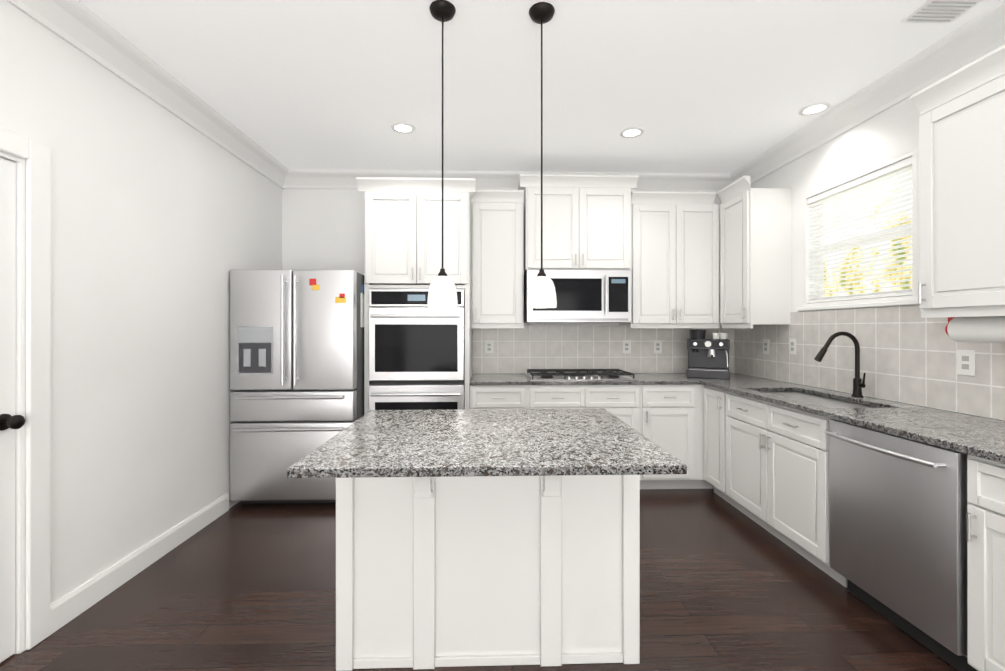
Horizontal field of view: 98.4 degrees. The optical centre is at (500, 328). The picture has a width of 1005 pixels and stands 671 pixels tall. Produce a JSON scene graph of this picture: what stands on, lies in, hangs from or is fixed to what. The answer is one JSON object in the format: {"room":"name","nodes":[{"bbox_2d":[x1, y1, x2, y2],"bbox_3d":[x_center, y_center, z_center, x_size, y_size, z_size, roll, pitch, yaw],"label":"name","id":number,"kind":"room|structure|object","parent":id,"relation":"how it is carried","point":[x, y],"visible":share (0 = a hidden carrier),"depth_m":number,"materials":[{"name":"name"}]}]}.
{"room":"kitchen","nodes":[
{"label":"kitchen","id":0,"kind":"room"},
{"bbox_2d":[0,0,281,650],"bbox_3d":[-2.011,-0.062,0.845,0.120,2.800,6.420,0,0,-2],"label":"wall","id":1,"kind":"structure","parent":0,"point":[164,221],"depth_m":2.31,"materials":[{"name":"paint"}]},
{"bbox_2d":[0,158,24,662],"bbox_3d":[-1.964,0.325,1.394,0.108,2.011,0.773,0,0,-2],"label":"door","id":2,"kind":"structure","parent":1,"relation":"in","point":[11,421],"depth_m":1.75,"materials":[{"name":"white paint"}]},
{"bbox_2d":[0,126,50,653],"bbox_3d":[-2.017,0.273,1.392,0.139,2.129,0.995,0,0,-2],"label":"door frame","id":3,"kind":"structure","parent":1,"relation":"attached to","point":[36,155],"depth_m":1.81,"materials":[{"name":"white paint"}]},
{"bbox_2d":[50,493,228,634],"bbox_3d":[-1.994,1.276,2.543,0.015,0.124,1.305,0,0,-2],"label":"baseboard","id":4,"kind":"structure","parent":1,"relation":"attached to","point":[72,605],"depth_m":2.29,"materials":[{"name":"white paint"}]},
{"bbox_2d":[7,0,294,188],"bbox_3d":[-1.898,-1.386,0.849,0.104,0.148,6.419,0,0,-2],"label":"crown molding","id":5,"kind":"structure","parent":1,"relation":"attached to","point":[81,27],"depth_m":2.36,"materials":[{"name":"white paint"}]},
{"bbox_2d":[0,488,957,670],"bbox_3d":[0.203,1.368,0.909,4.550,0.060,6.660,0,0,-2],"label":"floor","id":6,"kind":"structure","parent":0,"point":[242,586],"depth_m":2.06,"materials":[{"name":"brown wood"}]},
{"bbox_2d":[230,269,363,502],"bbox_3d":[-1.563,0.451,3.594,0.910,1.778,0.889,0,0,-2],"label":"refrigerator","id":7,"kind":"object","parent":6,"relation":"on","point":[297,360],"visible":0.94,"depth_m":3.21,"materials":[{"name":"grey metal"}]},
{"bbox_2d":[356,177,475,414],"bbox_3d":[-0.683,0.073,3.763,0.939,2.535,0.662,0,0,-2],"label":"tall cabinet","id":8,"kind":"object","parent":6,"relation":"on","point":[402,233],"visible":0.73,"depth_m":3.47,"materials":[{"name":"white paint"}]},
{"bbox_2d":[369,289,464,410],"bbox_3d":[-0.682,0.334,3.728,0.755,1.296,0.670,0,0,-2],"label":"double wall oven","id":9,"kind":"object","parent":8,"relation":"in","point":[416,352],"visible":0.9,"depth_m":3.45,"materials":[{"name":"silver metal"}]},
{"bbox_2d":[336,475,639,670],"bbox_3d":[-0.052,0.898,1.925,1.200,0.881,0.762,0,0,-2],"label":"kitchen island","id":10,"kind":"object","parent":6,"relation":"on","point":[432,572],"visible":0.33,"depth_m":1.73,"materials":[{"name":"white paint"}]},
{"bbox_2d":[287,409,686,477],"bbox_3d":[-0.049,0.440,1.806,1.230,0.030,0.954,0,0,-2],"label":"island countertop","id":11,"kind":"structure","parent":10,"relation":"on","point":[465,442],"depth_m":1.55,"materials":[{"name":"stone"}]},
{"bbox_2d":[470,385,537,408],"bbox_3d":[0.012,0.900,3.799,0.543,0.880,0.630,0,0,-2],"label":"base cabinet","id":12,"kind":"object","parent":6,"relation":"on","point":[481,396],"depth_m":3.49,"materials":[{"name":"white paint"}]},
{"bbox_2d":[538,385,653,488],"bbox_3d":[0.702,0.901,3.819,0.995,0.880,0.630,0,0,-2],"label":"base cabinet","id":13,"kind":"object","parent":6,"relation":"on","point":[633,405],"depth_m":3.52,"materials":[{"name":"white paint"}]},
{"bbox_2d":[470,373,700,384],"bbox_3d":[0.677,0.442,3.815,1.875,0.030,0.637,0,0,-2],"label":"countertop","id":14,"kind":"structure","parent":13,"relation":"on","point":[523,379],"depth_m":3.52,"materials":[{"name":"stone"}]},
{"bbox_2d":[525,369,637,380],"bbox_3d":[0.673,0.401,3.787,0.890,0.050,0.516,0,0,-2],"label":"gas cooktop","id":15,"kind":"object","parent":14,"relation":"in","point":[573,374],"visible":1,"depth_m":3.69,"materials":[{"name":"silver metal"}]},
{"bbox_2d":[654,385,697,488],"bbox_3d":[1.314,0.901,3.837,0.515,0.880,0.630,0,0,-2],"label":"base cabinet","id":16,"kind":"object","parent":6,"relation":"on","point":[668,418],"depth_m":3.53,"materials":[{"name":"white paint"}]},
{"bbox_2d":[698,384,713,488],"bbox_3d":[1.890,0.901,3.854,0.754,0.880,0.630,0,0,-2],"label":"base cabinet","id":17,"kind":"object","parent":6,"relation":"on","point":[702,483],"depth_m":3.55,"materials":[{"name":"white paint"}]},
{"bbox_2d":[824,419,977,670],"bbox_3d":[1.968,0.899,1.931,0.696,0.872,0.616,0,0,-2],"label":"dishwasher","id":18,"kind":"object","parent":6,"relation":"on","point":[898,536],"visible":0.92,"depth_m":1.83,"materials":[{"name":"silver metal"}]},
{"bbox_2d":[966,454,1004,670],"bbox_3d":[2.031,0.898,1.272,0.630,0.880,0.680,0,0,-2],"label":"base cabinet","id":19,"kind":"object","parent":6,"relation":"on","point":[985,515],"depth_m":1.53,"materials":[{"name":"white paint"}]},
{"bbox_2d":[670,373,1004,463],"bbox_3d":[1.980,0.441,2.542,0.653,0.030,3.256,0,0,-2],"label":"countertop","id":20,"kind":"structure","parent":19,"relation":"on","point":[978,436],"depth_m":2.09,"materials":[{"name":"stone"}]},
{"bbox_2d":[687,330,729,379],"bbox_3d":[1.818,0.218,3.803,0.330,0.414,0.416,0,0,26],"label":"coffee machine","id":21,"kind":"object","parent":20,"relation":"on","point":[708,358],"visible":1,"depth_m":3.78,"materials":[{"name":"grey metal"}]},
{"bbox_2d":[763,392,875,407],"bbox_3d":[1.950,0.548,2.723,0.424,0.183,0.824,0,0,-2],"label":"undermount sink","id":22,"kind":"object","parent":20,"relation":"in","point":[817,400],"visible":0.08,"depth_m":2.75,"materials":[{"name":"silver metal"}]},
{"bbox_2d":[814,331,865,396],"bbox_3d":[2.101,0.221,2.679,0.300,0.406,0.096,0,0,-2],"label":"kitchen faucet","id":23,"kind":"object","parent":20,"relation":"on","point":[858,384],"visible":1,"depth_m":2.69,"materials":[{"name":"black metal"}]},
{"bbox_2d":[282,189,721,373],"bbox_3d":[0.106,-0.059,4.179,4.550,2.800,0.120,0,0,-2],"label":"wall","id":24,"kind":"structure","parent":0,"point":[322,229],"depth_m":4.07,"materials":[{"name":"paint"}]},
{"bbox_2d":[471,190,523,327],"bbox_3d":[-0.035,-0.598,3.922,0.457,1.193,0.382,0,0,-2],"label":"upper cabinet","id":25,"kind":"object","parent":24,"relation":"attached to","point":[497,258],"visible":1,"depth_m":3.77,"materials":[{"name":"white paint"}]},
{"bbox_2d":[291,169,730,191],"bbox_3d":[0.115,-1.383,4.067,4.080,0.148,0.104,0,0,-2],"label":"crown molding","id":26,"kind":"structure","parent":24,"relation":"attached to","point":[300,178],"depth_m":4.05,"materials":[{"name":"white paint"}]},
{"bbox_2d":[517,174,638,272],"bbox_3d":[0.666,-0.911,3.916,1.015,0.807,0.436,0,0,-2],"label":"upper cabinet","id":27,"kind":"object","parent":24,"relation":"attached to","point":[586,222],"visible":1,"depth_m":3.73,"materials":[{"name":"white paint"}]},
{"bbox_2d":[524,270,631,322],"bbox_3d":[0.667,-0.277,3.899,0.903,0.452,0.462,0,0,-2],"label":"microwave","id":28,"kind":"object","parent":27,"relation":"attached to","point":[593,296],"visible":0.98,"depth_m":3.71,"materials":[{"name":"silver metal"}]},
{"bbox_2d":[473,325,734,372],"bbox_3d":[0.988,0.197,4.138,2.516,0.456,0.013,0,0,-2],"label":"backsplash","id":29,"kind":"structure","parent":24,"relation":"attached to","point":[520,350],"depth_m":4.12,"materials":[{"name":"tile"}]},
{"bbox_2d":[485,340,492,353],"bbox_3d":[-0.112,0.176,4.093,0.080,0.126,0.006,0,0,-2],"label":"electrical outlet","id":30,"kind":"object","parent":29,"relation":"attached to","point":[488,346],"visible":1,"depth_m":4.09,"materials":[{"name":"white plastic"}]},
{"bbox_2d":[622,340,630,353],"bbox_3d":[1.198,0.176,4.132,0.080,0.126,0.006,0,0,-2],"label":"electrical outlet","id":31,"kind":"object","parent":29,"relation":"attached to","point":[626,346],"visible":1,"depth_m":4.13,"materials":[{"name":"white plastic"}]},
{"bbox_2d":[654,340,661,352],"bbox_3d":[1.498,0.176,4.141,0.080,0.126,0.006,0,0,-2],"label":"electrical outlet","id":32,"kind":"object","parent":29,"relation":"attached to","point":[657,346],"visible":1,"depth_m":4.14,"materials":[{"name":"white plastic"}]},
{"bbox_2d":[619,191,719,327],"bbox_3d":[1.535,-0.598,3.969,0.795,1.193,0.382,0,0,-2],"label":"upper cabinet","id":33,"kind":"object","parent":24,"relation":"attached to","point":[674,259],"visible":0.98,"depth_m":3.81,"materials":[{"name":"white paint"}]},
{"bbox_2d":[79,0,1000,173],"bbox_3d":[0.203,-1.492,0.912,4.550,0.060,6.660,0,0,-2],"label":"ceiling","id":34,"kind":"structure","parent":0,"point":[710,86],"depth_m":2.46,"materials":[{"name":"white paint"}]},
{"bbox_2d":[390,122,414,133],"bbox_3d":[-0.712,-1.454,3.148,0.176,0.008,0.176,0,0,-2],"label":"recessed light","id":35,"kind":"object","parent":34,"relation":"in","point":[403,127],"visible":1,"depth_m":3.14,"materials":[{"name":"white paint"}]},
{"bbox_2d":[427,0,457,307],"bbox_3d":[-0.267,-0.779,1.983,0.138,1.362,0.138,0,0,-2],"label":"pendant light","id":36,"kind":"object","parent":34,"relation":"hanging from","point":[442,292],"visible":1,"depth_m":1.95,"materials":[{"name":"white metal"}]},
{"bbox_2d":[527,2,556,307],"bbox_3d":[0.188,-0.779,1.996,0.138,1.362,0.138,0,0,-2],"label":"pendant light","id":37,"kind":"object","parent":34,"relation":"hanging from","point":[541,292],"visible":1,"depth_m":1.97,"materials":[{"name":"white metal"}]},
{"bbox_2d":[620,127,643,137],"bbox_3d":[0.973,-1.454,3.224,0.176,0.008,0.176,0,0,-2],"label":"recessed light","id":38,"kind":"object","parent":34,"relation":"in","point":[631,132],"visible":1,"depth_m":3.22,"materials":[{"name":"white paint"}]},
{"bbox_2d":[798,102,830,115],"bbox_3d":[2.080,-1.454,2.876,0.176,0.008,0.176,0,0,-2],"label":"recessed light","id":39,"kind":"object","parent":34,"relation":"in","point":[814,108],"visible":1,"depth_m":2.87,"materials":[{"name":"white paint"}]},
{"bbox_2d":[901,0,982,22],"bbox_3d":[2.017,-1.455,1.986,0.240,0.010,0.150,0,0,-2],"label":"ceiling vent","id":40,"kind":"object","parent":34,"relation":"in","point":[938,11],"visible":1,"depth_m":1.99,"materials":[{"name":"white metal"}]},
{"bbox_2d":[735,97,1004,420],"bbox_3d":[2.403,-0.062,0.976,0.148,2.800,6.420,0,0,-2],"label":"wall","id":41,"kind":"structure","parent":0,"point":[908,354],"depth_m":2.73,"materials":[{"name":"tile"}]},
{"bbox_2d":[716,176,791,327],"bbox_3d":[2.086,-0.598,3.607,0.382,1.193,0.422,0,0,-2],"label":"upper cabinet","id":42,"kind":"object","parent":41,"relation":"attached to","point":[755,256],"visible":1,"depth_m":3.40,"materials":[{"name":"white paint"}]},
{"bbox_2d":[763,339,768,353],"bbox_3d":[2.257,0.155,3.692,0.006,0.126,0.080,0,0,-2],"label":"electrical outlet","id":43,"kind":"object","parent":41,"relation":"attached to","point":[765,346],"visible":1,"depth_m":3.69,"materials":[{"name":"white plastic"}]},
{"bbox_2d":[789,338,795,354],"bbox_3d":[2.267,0.140,3.369,0.006,0.126,0.080,0,0,-2],"label":"electrical outlet","id":44,"kind":"object","parent":41,"relation":"attached to","point":[792,346],"visible":1,"depth_m":3.37,"materials":[{"name":"white plastic"}]},
{"bbox_2d":[731,0,1004,183],"bbox_3d":[2.304,-1.386,0.973,0.104,0.148,6.419,0,0,-2],"label":"crown molding","id":45,"kind":"structure","parent":41,"relation":"attached to","point":[984,33],"depth_m":2.49,"materials":[{"name":"white paint"}]},
{"bbox_2d":[910,44,1004,317],"bbox_3d":[2.163,-0.586,1.515,0.352,1.070,1.155,0,0,-2],"label":"upper cabinet","id":46,"kind":"object","parent":41,"relation":"attached to","point":[962,180],"visible":1,"depth_m":1.88,"materials":[{"name":"white paint"}]},
{"bbox_2d":[945,316,1004,342],"bbox_3d":[2.168,-0.007,1.931,0.120,0.143,0.299,0,0,-2],"label":"paper towel roll","id":47,"kind":"object","parent":46,"relation":"attached to","point":[986,329],"visible":0.79,"depth_m":1.93,"materials":[{"name":"white paper"}]},
{"bbox_2d":[957,350,974,375],"bbox_3d":[2.303,0.169,2.147,0.006,0.126,0.080,0,0,-2],"label":"electrical outlet","id":48,"kind":"object","parent":41,"relation":"attached to","point":[965,362],"visible":1,"depth_m":2.14,"materials":[{"name":"white plastic"}]},
{"label":"outside","id":49,"kind":"structure","parent":0,"visible":0},
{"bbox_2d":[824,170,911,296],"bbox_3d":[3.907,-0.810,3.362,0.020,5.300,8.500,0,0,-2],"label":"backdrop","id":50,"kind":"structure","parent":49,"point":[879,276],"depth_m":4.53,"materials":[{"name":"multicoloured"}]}
]}

